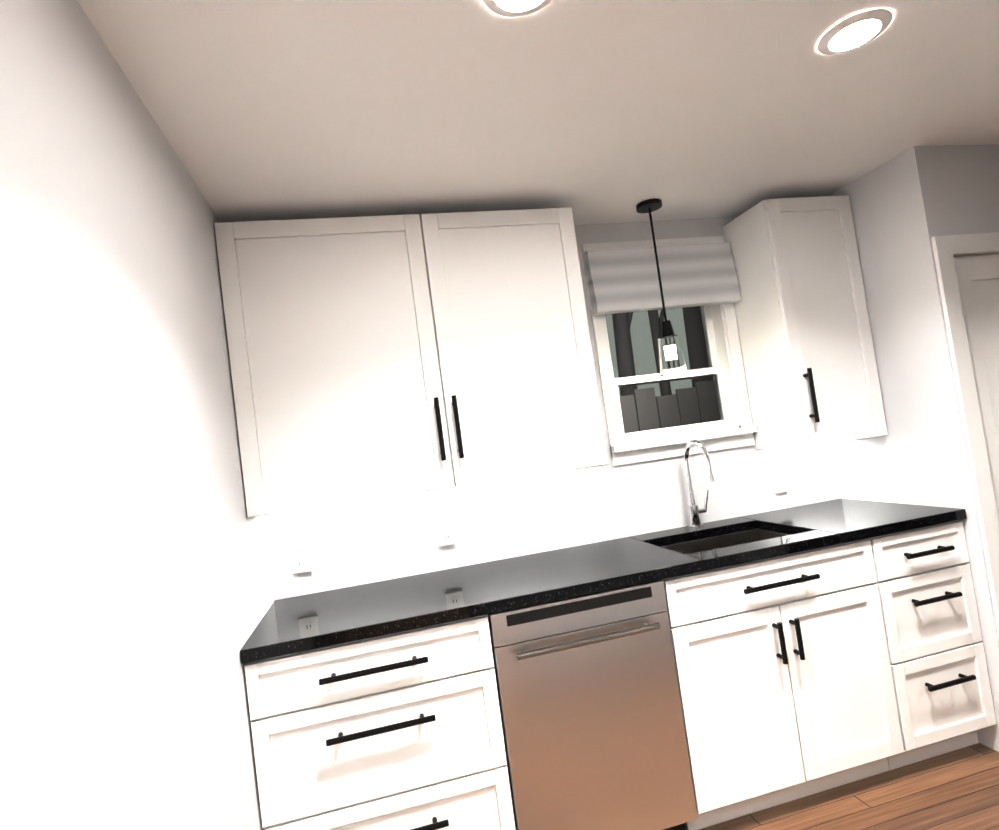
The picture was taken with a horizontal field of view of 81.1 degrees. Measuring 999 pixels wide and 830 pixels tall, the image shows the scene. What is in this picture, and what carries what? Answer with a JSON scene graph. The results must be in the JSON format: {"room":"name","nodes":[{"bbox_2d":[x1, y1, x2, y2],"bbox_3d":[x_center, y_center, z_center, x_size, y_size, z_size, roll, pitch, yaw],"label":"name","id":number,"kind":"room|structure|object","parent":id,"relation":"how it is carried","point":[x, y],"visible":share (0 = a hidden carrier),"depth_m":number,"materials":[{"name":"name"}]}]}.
{"room":"kitchen","nodes":[
{"label":"kitchen","id":0,"kind":"room"},
{"bbox_2d":[0,0,273,829],"bbox_3d":[-0.788,0.325,-0.913,1.125,2.391,6.655,-7,-3,-13],"label":"wall","id":1,"kind":"structure","parent":0,"point":[136,596],"depth_m":1.03,"materials":[{"name":"white paint"}]},
{"bbox_2d":[77,0,998,224],"bbox_3d":[1.824,-1.216,0.564,7.300,0.100,8.200,-7,-3,-13],"label":"ceiling","id":2,"kind":"structure","parent":0,"point":[600,111],"depth_m":1.67,"materials":[{"name":"white paint"}]},
{"bbox_2d":[483,0,551,16],"bbox_3d":[0.046,-0.893,1.223,0.169,0.008,0.169,-7,-3,-19],"label":"recessed light","id":3,"kind":"object","parent":2,"relation":"in","point":[510,8],"depth_m":1.27,"materials":[{"name":"white plastic"}]},
{"bbox_2d":[636,198,687,375],"bbox_3d":[0.700,-0.548,2.527,0.116,0.750,0.116,-7,-3,-13],"label":"light","id":4,"kind":"object","parent":2,"relation":"hanging from","point":[671,358],"visible":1,"depth_m":2.49,"materials":[{"name":"black metal"}]},
{"bbox_2d":[818,9,892,54],"bbox_3d":[0.929,-0.997,1.529,0.169,0.008,0.169,-6,-3,-37],"label":"recessed light","id":5,"kind":"object","parent":2,"relation":"in","point":[853,32],"depth_m":1.51,"materials":[{"name":"white plastic"}]},
{"bbox_2d":[264,217,840,600],"bbox_3d":[0.410,0.325,2.687,2.782,2.391,0.150,-7,-3,-13],"label":"wall","id":6,"kind":"structure","parent":0,"point":[369,541],"depth_m":2.56,"materials":[{"name":"white paint"}]},
{"bbox_2d":[290,540,311,573],"bbox_3d":[-0.791,0.566,2.325,0.072,0.120,0.008,-7,-3,-13],"label":"outlet","id":7,"kind":"object","parent":6,"relation":"attached to","point":[300,557],"visible":1,"depth_m":2.32,"materials":[{"name":"white plastic"}]},
{"bbox_2d":[214,213,477,517],"bbox_3d":[-0.585,-0.196,2.260,0.787,1.037,0.328,-7,-3,-13],"label":"upper cabinet","id":8,"kind":"object","parent":6,"relation":"attached to","point":[374,357],"depth_m":2.10,"materials":[{"name":"white wood"}]},
{"bbox_2d":[436,515,455,545],"bbox_3d":[-0.226,0.486,2.454,0.072,0.120,0.008,-7,-3,-13],"label":"outlet","id":9,"kind":"object","parent":6,"relation":"attached to","point":[445,530],"visible":1,"depth_m":2.45,"materials":[{"name":"white plastic"}]},
{"bbox_2d":[442,207,607,483],"bbox_3d":[-0.002,-0.268,2.393,0.673,1.037,0.328,-7,-3,-13],"label":"upper cabinet","id":10,"kind":"object","parent":6,"relation":"attached to","point":[529,379],"depth_m":2.25,"materials":[{"name":"white wood"}]},
{"bbox_2d":[582,236,757,465],"bbox_3d":[0.793,-0.318,2.764,0.730,1.021,0.194,-7,-3,-13],"label":"window","id":11,"kind":"structure","parent":6,"relation":"in","point":[654,411],"depth_m":2.76,"materials":[{"name":"white wood"}]},
{"bbox_2d":[771,466,787,492],"bbox_3d":[1.349,0.312,2.812,0.072,0.120,0.008,-7,-3,-13],"label":"outlet","id":12,"kind":"object","parent":6,"relation":"attached to","point":[779,479],"visible":1,"depth_m":2.81,"materials":[{"name":"white plastic"}]},
{"bbox_2d":[722,195,887,450],"bbox_3d":[1.405,-0.408,2.689,0.434,1.104,0.370,-7,-3,-13],"label":"upper cabinet","id":13,"kind":"object","parent":6,"relation":"attached to","point":[807,348],"visible":1,"depth_m":2.57,"materials":[{"name":"white wood"}]},
{"bbox_2d":[685,743,998,829],"bbox_3d":[2.153,1.251,0.455,7.300,0.100,8.200,-7,-3,-13],"label":"floor","id":14,"kind":"structure","parent":0,"point":[958,789],"depth_m":2.08,"materials":[{"name":"brown wood"}]},
{"bbox_2d":[244,614,515,829],"bbox_3d":[-0.397,1.154,2.061,0.740,0.908,0.603,-7,-3,-13],"label":"base cabinet","id":15,"kind":"object","parent":14,"relation":"on","point":[403,730],"depth_m":1.78,"materials":[{"name":"white wood"}]},
{"bbox_2d":[240,498,966,663],"bbox_3d":[0.483,0.667,2.281,2.658,0.242,0.618,-7,-3,-13],"label":"countertop","id":16,"kind":"structure","parent":15,"relation":"on","point":[292,625],"depth_m":2.13,"materials":[{"name":"black stone"}]},
{"bbox_2d":[683,440,714,528],"bbox_3d":[0.899,0.302,2.562,0.114,0.397,0.224,-7,-3,-13],"label":"faucet","id":17,"kind":"object","parent":16,"relation":"on","point":[694,512],"visible":1,"depth_m":2.61,"materials":[{"name":"silver metal"}]},
{"bbox_2d":[488,580,697,829],"bbox_3d":[0.268,1.072,2.180,0.610,0.905,0.651,-7,-3,-13],"label":"dishwasher","id":18,"kind":"object","parent":14,"relation":"on","point":[594,734],"visible":0.9,"depth_m":1.91,"materials":[{"name":"silver metal"}]},
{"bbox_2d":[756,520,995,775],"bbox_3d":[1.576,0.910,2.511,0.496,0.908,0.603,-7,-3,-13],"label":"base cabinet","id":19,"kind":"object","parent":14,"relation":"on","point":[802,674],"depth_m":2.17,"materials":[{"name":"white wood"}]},
{"bbox_2d":[828,144,998,751],"bbox_3d":[3.403,-0.062,2.957,3.463,2.391,0.655,-7,-3,-13],"label":"wall","id":20,"kind":"structure","parent":0,"point":[907,205],"depth_m":2.38,"materials":[{"name":"white paint"}]},
{"bbox_2d":[931,232,998,636],"bbox_3d":[2.506,0.221,2.426,1.410,2.020,0.076,-7,-3,-13],"label":"door frame","id":21,"kind":"structure","parent":20,"relation":"attached to","point":[946,248],"depth_m":2.26,"materials":[{"name":"white wood"}]},
{"bbox_2d":[954,254,998,519],"bbox_3d":[2.516,0.254,2.401,1.252,1.933,0.105,-7,-3,-13],"label":"door","id":22,"kind":"structure","parent":20,"relation":"in","point":[978,279],"depth_m":2.33,"materials":[{"name":"white wood"}]}
]}

